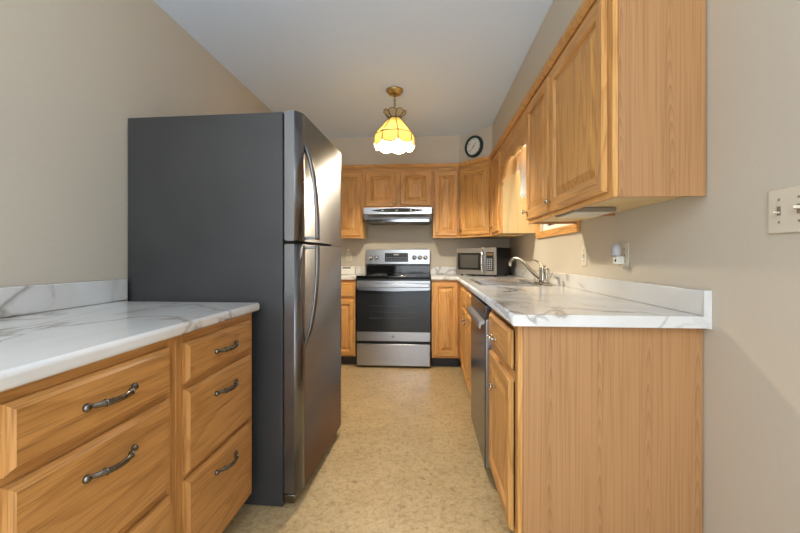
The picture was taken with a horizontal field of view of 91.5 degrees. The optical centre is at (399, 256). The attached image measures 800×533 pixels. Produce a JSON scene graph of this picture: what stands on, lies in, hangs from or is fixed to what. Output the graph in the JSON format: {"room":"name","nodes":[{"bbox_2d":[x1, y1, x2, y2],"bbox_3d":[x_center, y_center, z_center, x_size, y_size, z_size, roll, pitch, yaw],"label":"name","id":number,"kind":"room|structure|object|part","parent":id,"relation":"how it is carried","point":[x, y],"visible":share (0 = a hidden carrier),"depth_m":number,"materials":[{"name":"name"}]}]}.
{"room":"kitchen","nodes":[
{"label":"kitchen","id":0,"kind":"room"},
{"bbox_2d":[0,0,271,300],"bbox_3d":[-1.294,-0.094,2.058,0.100,2.410,5.320,0,0,4],"label":"wall","id":1,"kind":"structure","parent":0,"point":[73,73],"depth_m":1.56,"materials":[{"name":"paint"}]},
{"bbox_2d":[0,279,127,317],"bbox_3d":[-1.291,0.148,1.219,0.022,0.098,1.117,0,0,4],"label":"backsplash","id":2,"kind":"structure","parent":1,"relation":"attached to","point":[29,299],"depth_m":1.44,"materials":[{"name":"stone"}]},
{"bbox_2d":[153,0,552,137],"bbox_3d":[-0.142,-1.349,1.223,2.518,0.100,6.820,0,0,4],"label":"ceiling","id":3,"kind":"structure","parent":0,"point":[455,63],"depth_m":2.48,"materials":[{"name":"paint"}]},
{"bbox_2d":[374,86,414,153],"bbox_3d":[-0.041,-1.068,3.031,0.304,0.461,0.304,0,0,-32],"label":"pendant lamp","id":4,"kind":"object","parent":3,"relation":"hanging from","point":[394,136],"visible":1,"depth_m":2.97,"materials":[{"name":"yellow glass"}]},
{"bbox_3d":[-0.041,-0.968,3.031,0.296,0.218,0.296,0,0,-32],"label":"lamp shade","id":5,"kind":"part","parent":4,"relation":"part of","materials":[{"name":"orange glass"}]},
{"bbox_3d":[-0.041,-1.106,3.031,0.174,0.054,0.174,0,0,4],"label":"crown","id":6,"kind":"part","parent":4,"relation":"part of","materials":[{"name":"beige glass"}]},
{"bbox_2d":[222,354,512,532],"bbox_3d":[-0.088,1.151,1.971,2.518,0.080,5.320,0,0,4],"label":"floor","id":7,"kind":"structure","parent":0,"point":[404,455],"depth_m":2.02,"materials":[{"name":"plastic"}]},
{"bbox_2d":[0,337,174,532],"bbox_3d":[-0.979,0.673,0.920,0.683,0.877,0.526,0,0,4],"label":"base cabinet","id":8,"kind":"object","parent":7,"relation":"on","point":[90,448],"visible":0.99,"depth_m":0.86,"materials":[{"name":"brown wood"}]},
{"bbox_3d":[-0.679,0.537,0.903,0.018,0.259,0.442,0,0,4],"label":"drawer","id":9,"kind":"part","parent":8,"relation":"part of","materials":[{"name":"brown wood"}]},
{"bbox_3d":[-0.679,0.324,0.903,0.018,0.130,0.442,0,0,4],"label":"drawer","id":10,"kind":"part","parent":8,"relation":"part of","materials":[{"name":"brown wood"}]},
{"bbox_3d":[-0.654,0.477,0.903,0.033,0.018,0.155,0,0,4],"label":"handle","id":11,"kind":"part","parent":8,"relation":"part of","materials":[{"name":"grey metal"}]},
{"bbox_3d":[-0.654,0.324,0.903,0.033,0.018,0.155,0,0,4],"label":"handle","id":12,"kind":"part","parent":8,"relation":"part of","materials":[{"name":"grey metal"}]},
{"bbox_2d":[0,279,259,391],"bbox_3d":[-0.972,0.166,1.196,0.661,0.134,1.117,0,0,4],"label":"countertop","id":13,"kind":"structure","parent":8,"relation":"on","point":[47,330],"depth_m":1.19,"materials":[{"name":"stone"}]},
{"bbox_3d":[-0.679,0.836,0.903,0.018,0.300,0.442,0,0,4],"label":"drawer","id":14,"kind":"part","parent":8,"relation":"part of","materials":[{"name":"brown wood"}]},
{"bbox_2d":[175,313,251,532],"bbox_3d":[-0.942,0.673,1.436,0.683,0.877,0.506,0,0,4],"label":"base cabinet","id":15,"kind":"object","parent":7,"relation":"on","point":[213,363],"visible":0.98,"depth_m":1.33,"materials":[{"name":"brown wood"}]},
{"bbox_3d":[-0.643,0.836,1.415,0.018,0.300,0.446,0,0,4],"label":"drawer","id":16,"kind":"part","parent":15,"relation":"part of","materials":[{"name":"brown wood"}]},
{"bbox_3d":[-0.643,0.539,1.415,0.018,0.264,0.446,0,0,4],"label":"drawer","id":17,"kind":"part","parent":15,"relation":"part of","materials":[{"name":"brown wood"}]},
{"bbox_3d":[-0.643,0.326,1.415,0.018,0.126,0.446,0,0,4],"label":"drawer","id":18,"kind":"part","parent":15,"relation":"part of","materials":[{"name":"brown wood"}]},
{"bbox_3d":[-0.617,0.748,1.418,0.033,0.018,0.155,0,0,4],"label":"handle","id":19,"kind":"part","parent":15,"relation":"part of","materials":[{"name":"grey metal"}]},
{"bbox_3d":[-0.617,0.474,1.418,0.033,0.018,0.155,0,0,4],"label":"handle","id":20,"kind":"part","parent":15,"relation":"part of","materials":[{"name":"grey metal"}]},
{"bbox_3d":[-0.617,0.328,1.418,0.033,0.018,0.155,0,0,4],"label":"handle","id":21,"kind":"part","parent":15,"relation":"part of","materials":[{"name":"grey metal"}]},
{"bbox_2d":[128,110,340,506],"bbox_3d":[-0.776,0.221,2.131,0.888,1.780,0.765,0,0,6],"label":"refrigerator","id":22,"kind":"object","parent":7,"relation":"on","point":[246,207],"visible":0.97,"depth_m":1.75,"materials":[{"name":"silver metal"}]},
{"bbox_3d":[-0.406,0.182,1.781,0.080,0.464,0.032,0,0,6],"label":"handle","id":23,"kind":"part","parent":22,"relation":"part of","materials":[{"name":"silver metal"}]},
{"bbox_3d":[-0.406,-0.300,1.781,0.080,0.444,0.032,0,0,6],"label":"handle","id":24,"kind":"part","parent":22,"relation":"part of","materials":[{"name":"silver metal"}]},
{"bbox_3d":[-0.437,0.496,2.096,0.070,1.106,0.763,0,0,6],"label":"fresh food door","id":25,"kind":"part","parent":22,"relation":"part of","materials":[{"name":"silver metal"}]},
{"bbox_3d":[-0.437,-0.359,2.096,0.070,0.576,0.763,0,0,6],"label":"freezer door","id":26,"kind":"part","parent":22,"relation":"part of","materials":[{"name":"silver metal"}]},
{"bbox_2d":[341,279,356,363],"bbox_3d":[-0.547,0.673,4.239,0.232,0.877,0.653,0,0,4],"label":"base cabinet","id":27,"kind":"object","parent":7,"relation":"on","point":[348,287],"visible":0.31,"depth_m":3.94,"materials":[{"name":"brown wood"}]},
{"bbox_3d":[-0.569,0.336,3.951,0.202,0.145,0.018,0,0,4],"label":"drawer","id":28,"kind":"part","parent":27,"relation":"part of","materials":[{"name":"brown wood"}]},
{"bbox_3d":[-0.569,0.716,3.951,0.202,0.555,0.018,0,0,4],"label":"door","id":29,"kind":"part","parent":27,"relation":"part of","materials":[{"name":"brown wood"}]},
{"bbox_2d":[341,266,364,279],"bbox_3d":[-0.755,0.173,4.265,0.656,0.121,0.635,0,0,4],"label":"countertop","id":30,"kind":"structure","parent":27,"relation":"on","point":[360,270],"depth_m":4.34,"materials":[{"name":"stone"}]},
{"bbox_2d":[341,267,355,273],"bbox_3d":[-0.586,0.155,4.412,0.170,0.084,0.108,0,0,2],"label":"storage box","id":31,"kind":"object","parent":30,"relation":"on","point":[344,270],"visible":0.8,"depth_m":4.36,"materials":[{"name":"white plastic"}]},
{"bbox_2d":[356,249,430,366],"bbox_3d":[-0.046,0.513,4.175,0.750,1.196,0.695,0,0,4],"label":"range","id":32,"kind":"object","parent":7,"relation":"on","point":[394,293],"visible":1,"depth_m":3.88,"materials":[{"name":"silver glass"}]},
{"bbox_3d":[-0.066,0.979,3.905,0.736,0.220,0.050,0,0,4],"label":"storage drawer","id":33,"kind":"part","parent":32,"relation":"part of","materials":[{"name":"silver metal"}]},
{"bbox_3d":[-0.067,0.539,3.889,0.736,0.605,0.022,0,0,4],"label":"oven door","id":34,"kind":"part","parent":32,"relation":"part of","materials":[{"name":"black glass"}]},
{"bbox_3d":[-0.070,0.283,3.851,0.722,0.040,0.047,0,0,4],"label":"handle","id":35,"kind":"part","parent":32,"relation":"part of","materials":[{"name":"silver metal"}]},
{"bbox_3d":[-0.068,0.536,3.877,0.734,0.419,0.001,0,0,4],"label":"glass","id":36,"kind":"part","parent":32,"relation":"part of","materials":[{"name":"black glass"}]},
{"bbox_3d":[-0.065,0.540,3.916,0.734,0.653,0.030,0,0,4],"label":"frame","id":37,"kind":"part","parent":32,"relation":"part of","materials":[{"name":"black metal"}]},
{"bbox_2d":[356,273,430,277],"bbox_3d":[-0.047,0.199,4.167,0.750,0.022,0.560,0,0,4],"label":"cooktop","id":38,"kind":"object","parent":32,"relation":"in","point":[367,275],"depth_m":3.94,"materials":[{"name":"black glass"}]},
{"bbox_3d":[-0.026,0.007,4.455,0.726,0.184,0.020,0,0,4],"label":"control panel","id":39,"kind":"part","parent":32,"relation":"part of","materials":[{"name":"silver metal"}]},
{"bbox_2d":[431,280,458,365],"bbox_3d":[0.474,0.673,4.180,0.273,0.877,0.625,0,0,4],"label":"base cabinet","id":40,"kind":"object","parent":7,"relation":"on","point":[444,293],"visible":0.91,"depth_m":3.88,"materials":[{"name":"brown wood"}]},
{"bbox_2d":[459,282,462,361],"bbox_3d":[0.623,0.673,3.709,0.091,0.877,0.492,0,0,4],"label":"cabinet filler","id":41,"kind":"object","parent":7,"relation":"on","point":[460,284],"visible":0.14,"depth_m":3.73,"materials":[{"name":"brown wood"}]},
{"bbox_2d":[461,285,473,399],"bbox_3d":[0.808,0.673,2.993,0.653,0.877,0.903,0,0,4],"label":"base cabinet","id":42,"kind":"object","parent":7,"relation":"on","point":[466,293],"visible":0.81,"depth_m":2.97,"materials":[{"name":"brown wood"}]},
{"bbox_3d":[0.535,0.336,3.235,0.018,0.140,0.400,0,0,4],"label":"false drawer","id":43,"kind":"part","parent":42,"relation":"part of","materials":[{"name":"brown wood"}]},
{"bbox_3d":[0.535,0.716,3.235,0.018,0.555,0.400,0,0,4],"label":"door","id":44,"kind":"part","parent":42,"relation":"part of","materials":[{"name":"brown wood"}]},
{"bbox_3d":[0.503,0.716,2.793,0.018,0.555,0.400,0,0,4],"label":"door","id":45,"kind":"part","parent":42,"relation":"part of","materials":[{"name":"brown wood"}]},
{"bbox_3d":[0.503,0.336,2.793,0.018,0.140,0.400,0,0,4],"label":"false drawer","id":46,"kind":"part","parent":42,"relation":"part of","materials":[{"name":"brown wood"}]},
{"bbox_2d":[431,267,711,329],"bbox_3d":[0.689,0.175,2.890,0.897,0.129,3.172,0,0,4],"label":"countertop","id":47,"kind":"structure","parent":42,"relation":"on","point":[576,300],"depth_m":1.56,"materials":[{"name":"stone"}]},
{"bbox_2d":[456,247,510,276],"bbox_3d":[0.866,0.051,4.106,0.472,0.292,0.370,0,0,42],"label":"microwave","id":48,"kind":"object","parent":47,"relation":"on","point":[494,261],"visible":0.99,"depth_m":3.98,"materials":[{"name":"metal"}]},
{"bbox_3d":[0.735,0.044,4.055,0.344,0.274,0.022,0,0,42],"label":"door","id":49,"kind":"part","parent":48,"relation":"part of","materials":[{"name":"silver metal"}]},
{"bbox_3d":[0.829,0.047,3.926,0.020,0.227,0.052,0,0,42],"label":"handle","id":50,"kind":"part","parent":48,"relation":"part of","materials":[{"name":"silver metal"}]},
{"bbox_3d":[0.898,0.048,3.891,0.081,0.188,0.003,0,0,42],"label":"keypad plate","id":51,"kind":"part","parent":48,"relation":"part of","materials":[{"name":"black plastic"}]},
{"bbox_3d":[0.910,0.044,3.897,0.124,0.274,0.022,0,0,42],"label":"control panel","id":52,"kind":"part","parent":48,"relation":"part of","materials":[{"name":"silver metal"}]},
{"bbox_2d":[469,279,556,285],"bbox_3d":[0.823,0.280,2.994,0.506,0.178,0.746,0,0,4],"label":"sink","id":53,"kind":"object","parent":47,"relation":"in","point":[482,282],"visible":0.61,"depth_m":2.98,"materials":[{"name":"silver metal"}]},
{"bbox_2d":[474,279,525,281],"bbox_3d":[0.808,0.281,3.170,0.375,0.176,0.320,0,0,4],"label":"basin","id":54,"kind":"object","parent":53,"relation":"in","point":[477,280],"depth_m":3.32,"materials":[{"name":"silver metal"}]},
{"bbox_2d":[480,282,537,284],"bbox_3d":[0.783,0.281,2.821,0.375,0.176,0.320,0,0,4],"label":"basin","id":55,"kind":"object","parent":53,"relation":"in","point":[483,283],"depth_m":2.97,"materials":[{"name":"silver metal"}]},
{"bbox_2d":[508,257,552,284],"bbox_3d":[0.973,0.095,2.811,0.160,0.192,0.417,0,0,-22],"label":"faucet","id":56,"kind":"object","parent":47,"relation":"on","point":[543,276],"visible":1,"depth_m":2.74,"materials":[{"name":"silver metal"}]},
{"bbox_3d":[0.914,0.083,2.860,0.029,0.167,0.288,0,0,-35],"label":"spout","id":57,"kind":"part","parent":56,"relation":"part of","materials":[{"name":"silver metal"}]},
{"bbox_3d":[1.003,0.185,2.735,0.056,0.012,0.260,0,0,4],"label":"deck plate","id":58,"kind":"part","parent":56,"relation":"part of","materials":[{"name":"silver metal"}]},
{"bbox_2d":[467,294,491,468],"bbox_3d":[0.729,0.677,2.223,0.628,0.868,0.628,0,0,4],"label":"dishwasher","id":59,"kind":"object","parent":7,"relation":"on","point":[479,311],"visible":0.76,"depth_m":2.07,"materials":[{"name":"silver metal"}]},
{"bbox_3d":[0.429,0.340,2.244,0.028,0.042,0.584,0,0,4],"label":"handle","id":60,"kind":"part","parent":59,"relation":"part of","materials":[{"name":"silver metal"}]},
{"bbox_3d":[0.445,0.681,2.243,0.004,0.736,0.622,0,0,4],"label":"panel","id":61,"kind":"part","parent":59,"relation":"part of","materials":[{"name":"silver metal"}]},
{"bbox_3d":[0.472,0.276,2.241,0.058,0.065,0.628,0,0,4],"label":"control panel","id":62,"kind":"part","parent":59,"relation":"part of","materials":[{"name":"silver metal"}]},
{"bbox_2d":[487,309,702,532],"bbox_3d":[0.711,0.673,1.618,0.665,0.877,0.560,0,0,4],"label":"base cabinet","id":63,"kind":"object","parent":7,"relation":"on","point":[592,429],"visible":0.96,"depth_m":1.34,"materials":[{"name":"brown wood"}]},
{"bbox_3d":[0.401,0.358,1.721,0.033,0.018,0.100,0,0,4],"label":"handle","id":64,"kind":"part","parent":63,"relation":"part of","materials":[{"name":"silver metal"}]},
{"bbox_3d":[0.422,0.337,1.654,0.018,0.142,0.470,0,0,4],"label":"drawer","id":65,"kind":"part","parent":63,"relation":"part of","materials":[{"name":"brown wood"}]},
{"bbox_3d":[0.422,0.722,1.654,0.018,0.548,0.470,0,0,4],"label":"door","id":66,"kind":"part","parent":63,"relation":"part of","materials":[{"name":"brown wood"}]},
{"bbox_3d":[0.440,0.623,1.638,0.018,0.777,0.560,0,0,4],"label":"frame","id":67,"kind":"part","parent":63,"relation":"part of","materials":[{"name":"brown wood"}]},
{"bbox_2d":[331,211,509,273],"bbox_3d":[0.099,-0.094,4.575,2.318,2.410,0.100,0,0,4],"label":"wall","id":68,"kind":"structure","parent":0,"point":[442,250],"depth_m":4.52,"materials":[{"name":"paint"}]},
{"bbox_2d":[346,251,351,260],"bbox_3d":[-0.600,-0.009,4.570,0.072,0.118,0.009,0,0,4],"label":"wall outlet","id":69,"kind":"object","parent":68,"relation":"attached to","point":[348,257],"visible":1,"depth_m":4.57,"materials":[{"name":"beige plastic"}]},
{"bbox_2d":[341,266,364,273],"bbox_3d":[-0.733,0.154,4.572,0.656,0.084,0.020,0,0,4],"label":"backsplash","id":70,"kind":"structure","parent":68,"relation":"attached to","point":[359,269],"depth_m":4.54,"materials":[{"name":"stone"}]},
{"bbox_2d":[341,169,367,238],"bbox_3d":[-0.603,-0.577,4.398,0.428,0.747,0.345,0,0,4],"label":"upper cabinet","id":71,"kind":"object","parent":68,"relation":"attached to","point":[353,224],"visible":0.52,"depth_m":4.22,"materials":[{"name":"brown wood"}]},
{"bbox_3d":[-0.616,-0.573,4.235,0.389,0.695,0.018,0,0,4],"label":"door","id":72,"kind":"part","parent":71,"relation":"part of","materials":[{"name":"brown wood"}]},
{"bbox_2d":[363,168,432,210],"bbox_3d":[-0.013,-0.735,4.342,0.752,0.432,0.373,0,0,4],"label":"upper cabinet","id":73,"kind":"object","parent":68,"relation":"attached to","point":[413,187],"visible":0.96,"depth_m":4.19,"materials":[{"name":"brown wood"}]},
{"bbox_3d":[-0.212,-0.732,4.206,0.328,0.377,0.018,0,0,4],"label":"door","id":74,"kind":"part","parent":73,"relation":"part of","materials":[{"name":"brown wood"}]},
{"bbox_2d":[364,207,431,224],"bbox_3d":[-0.011,-0.434,4.294,0.716,0.164,0.468,0,0,4],"label":"range hood","id":75,"kind":"object","parent":73,"relation":"attached to","point":[399,215],"visible":1,"depth_m":4.09,"materials":[{"name":"silver metal"}]},
{"bbox_3d":[0.166,-0.732,4.179,0.334,0.377,0.018,0,0,4],"label":"door","id":76,"kind":"part","parent":73,"relation":"part of","materials":[{"name":"brown wood"}]},
{"bbox_2d":[433,168,458,238],"bbox_3d":[0.503,-0.577,4.305,0.279,0.747,0.373,0,0,4],"label":"upper cabinet","id":77,"kind":"object","parent":68,"relation":"attached to","point":[445,180],"visible":1,"depth_m":4.15,"materials":[{"name":"brown wood"}]},
{"bbox_2d":[327,0,582,169],"bbox_3d":[-0.018,-1.126,2.954,2.318,0.346,3.150,0,0,4],"label":"soffit","id":78,"kind":"structure","parent":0,"point":[427,149],"depth_m":3.90,"materials":[{"name":"paint"}]},
{"bbox_2d":[465,135,482,157],"bbox_3d":[0.755,-1.134,3.998,0.033,0.224,0.224,0,0,-41],"label":"wall clock","id":79,"kind":"object","parent":78,"relation":"attached to","point":[474,144],"visible":1,"depth_m":3.99,"materials":[{"name":"black plastic"}]},
{"bbox_2d":[510,0,799,532],"bbox_3d":[1.128,-0.094,1.884,0.120,2.410,5.320,0,0,4],"label":"wall","id":80,"kind":"structure","parent":0,"point":[719,241],"depth_m":1.15,"materials":[{"name":"paint"}]},
{"bbox_2d":[341,0,596,168],"bbox_3d":[0.441,-0.976,3.180,1.491,0.042,3.474,0,0,-31],"label":"trim","id":81,"kind":"structure","parent":80,"relation":"attached to","point":[586,6],"depth_m":2.39,"materials":[{"name":"brown wood"}]},
{"bbox_2d":[458,161,519,238],"bbox_3d":[0.927,-0.577,4.153,0.597,0.747,0.615,0,0,4],"label":"upper cabinet","id":82,"kind":"object","parent":80,"relation":"attached to","point":[474,180],"visible":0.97,"depth_m":3.98,"materials":[{"name":"brown wood"}]},
{"bbox_3d":[0.775,-0.577,4.006,0.018,0.747,0.410,0,0,-41],"label":"frame","id":83,"kind":"part","parent":82,"relation":"part of","materials":[{"name":"brown wood"}]},
{"bbox_3d":[0.761,-0.573,3.994,0.018,0.695,0.374,0,0,-41],"label":"door","id":84,"kind":"part","parent":82,"relation":"part of","materials":[{"name":"brown wood"}]},
{"bbox_2d":[489,146,535,235],"bbox_3d":[1.012,-0.577,3.594,0.348,0.747,0.484,0,0,4],"label":"upper cabinet","id":85,"kind":"object","parent":80,"relation":"attached to","point":[507,205],"visible":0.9,"depth_m":3.36,"materials":[{"name":"brown wood"}]},
{"bbox_3d":[0.872,-0.573,3.562,0.018,0.695,0.368,0,0,4],"label":"door","id":86,"kind":"part","parent":85,"relation":"part of","materials":[{"name":"brown wood"}]},
{"bbox_3d":[0.894,-0.577,3.602,0.018,0.747,0.484,0,0,4],"label":"frame","id":87,"kind":"part","parent":85,"relation":"part of","materials":[{"name":"brown wood"}]},
{"bbox_2d":[501,106,527,183],"bbox_3d":[0.845,-0.785,2.897,0.018,0.328,0.923,0,0,4],"label":"valance","id":88,"kind":"object","parent":85,"relation":"attached to","point":[516,138],"visible":0.84,"depth_m":2.87,"materials":[{"name":"brown wood"}]},
{"bbox_2d":[515,145,525,198],"bbox_3d":[0.970,-0.669,2.906,0.032,0.403,0.955,0,0,4],"label":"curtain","id":89,"kind":"object","parent":85,"relation":"hanging from","point":[521,157],"visible":0.34,"depth_m":3.09,"materials":[{"name":"white fabric"}]},
{"bbox_2d":[536,221,580,238],"bbox_3d":[1.157,-0.548,2.834,0.078,0.792,0.930,0,0,4],"label":"window","id":90,"kind":"structure","parent":80,"relation":"in","point":[550,230],"depth_m":2.81,"materials":[{"name":"brown wood"}]},
{"bbox_3d":[1.181,-0.548,2.833,0.030,0.678,0.816,0,0,4],"label":"sash","id":91,"kind":"part","parent":90,"relation":"part of","materials":[{"name":"white plastic"}]},
{"bbox_2d":[522,70,599,223],"bbox_3d":[0.911,-0.577,2.191,0.348,0.747,0.469,0,0,4],"label":"upper cabinet","id":92,"kind":"object","parent":80,"relation":"attached to","point":[537,211],"visible":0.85,"depth_m":2.16,"materials":[{"name":"brown wood"}]},
{"bbox_3d":[0.774,-0.573,2.198,0.018,0.695,0.435,0,0,4],"label":"door","id":93,"kind":"part","parent":92,"relation":"part of","materials":[{"name":"brown wood"}]},
{"bbox_3d":[0.794,-0.577,2.199,0.018,0.747,0.469,0,0,4],"label":"frame","id":94,"kind":"part","parent":92,"relation":"part of","materials":[{"name":"brown wood"}]},
{"bbox_2d":[581,246,586,265],"bbox_3d":[1.088,-0.005,2.313,0.020,0.118,0.072,0,0,4],"label":"light switch","id":95,"kind":"object","parent":80,"relation":"attached to","point":[584,248],"visible":1,"depth_m":2.30,"materials":[{"name":"beige plastic"}]},
{"bbox_2d":[544,0,705,215],"bbox_3d":[0.871,-0.577,1.634,0.348,0.747,0.645,0,0,4],"label":"upper cabinet","id":96,"kind":"object","parent":80,"relation":"attached to","point":[628,89],"visible":0.98,"depth_m":1.32,"materials":[{"name":"brown wood"}]},
{"bbox_3d":[0.736,-0.573,1.655,0.018,0.695,0.595,0,0,4],"label":"door","id":97,"kind":"part","parent":96,"relation":"part of","materials":[{"name":"brown wood"}]},
{"bbox_3d":[0.754,-0.577,1.643,0.018,0.747,0.645,0,0,4],"label":"frame","id":98,"kind":"part","parent":96,"relation":"part of","materials":[{"name":"brown wood"}]},
{"bbox_2d":[555,207,615,217],"bbox_3d":[0.857,-0.204,1.818,0.180,0.023,0.250,0,0,4],"label":"light","id":99,"kind":"object","parent":96,"relation":"attached to","point":[586,212],"visible":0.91,"depth_m":1.71,"materials":[{"name":"beige plastic"}]},
{"bbox_2d":[557,212,613,217],"bbox_3d":[0.857,-0.195,1.818,0.164,0.004,0.234,0,0,4],"label":"diffuser","id":100,"kind":"object","parent":99,"relation":"attached to","point":[568,214],"depth_m":1.80,"materials":[{"name":"beige plastic"}]},
{"bbox_2d":[621,242,629,267],"bbox_3d":[1.059,-0.007,1.834,0.009,0.120,0.072,0,0,4],"label":"wall outlet","id":101,"kind":"object","parent":80,"relation":"attached to","point":[625,247],"visible":0.95,"depth_m":1.82,"materials":[{"name":"beige plastic"}]},
{"bbox_2d":[611,243,624,263],"bbox_3d":[1.029,-0.015,1.846,0.052,0.100,0.044,0,0,4],"label":"night light","id":102,"kind":"object","parent":101,"relation":"attached to","point":[616,253],"visible":1,"depth_m":1.83,"materials":[{"name":"white plastic"}]},
{"bbox_3d":[1.025,-0.034,1.846,0.044,0.061,0.044,0,0,4],"label":"lamp shade","id":103,"kind":"part","parent":102,"relation":"part of","materials":[{"name":"grey plastic"}]},
{"bbox_2d":[768,185,799,233],"bbox_3d":[0.992,-0.121,0.998,0.024,0.118,0.130,0,0,4],"label":"light switch","id":104,"kind":"object","parent":80,"relation":"attached to","point":[783,203],"visible":1,"depth_m":1.01,"materials":[{"name":"beige plastic"}]}
]}

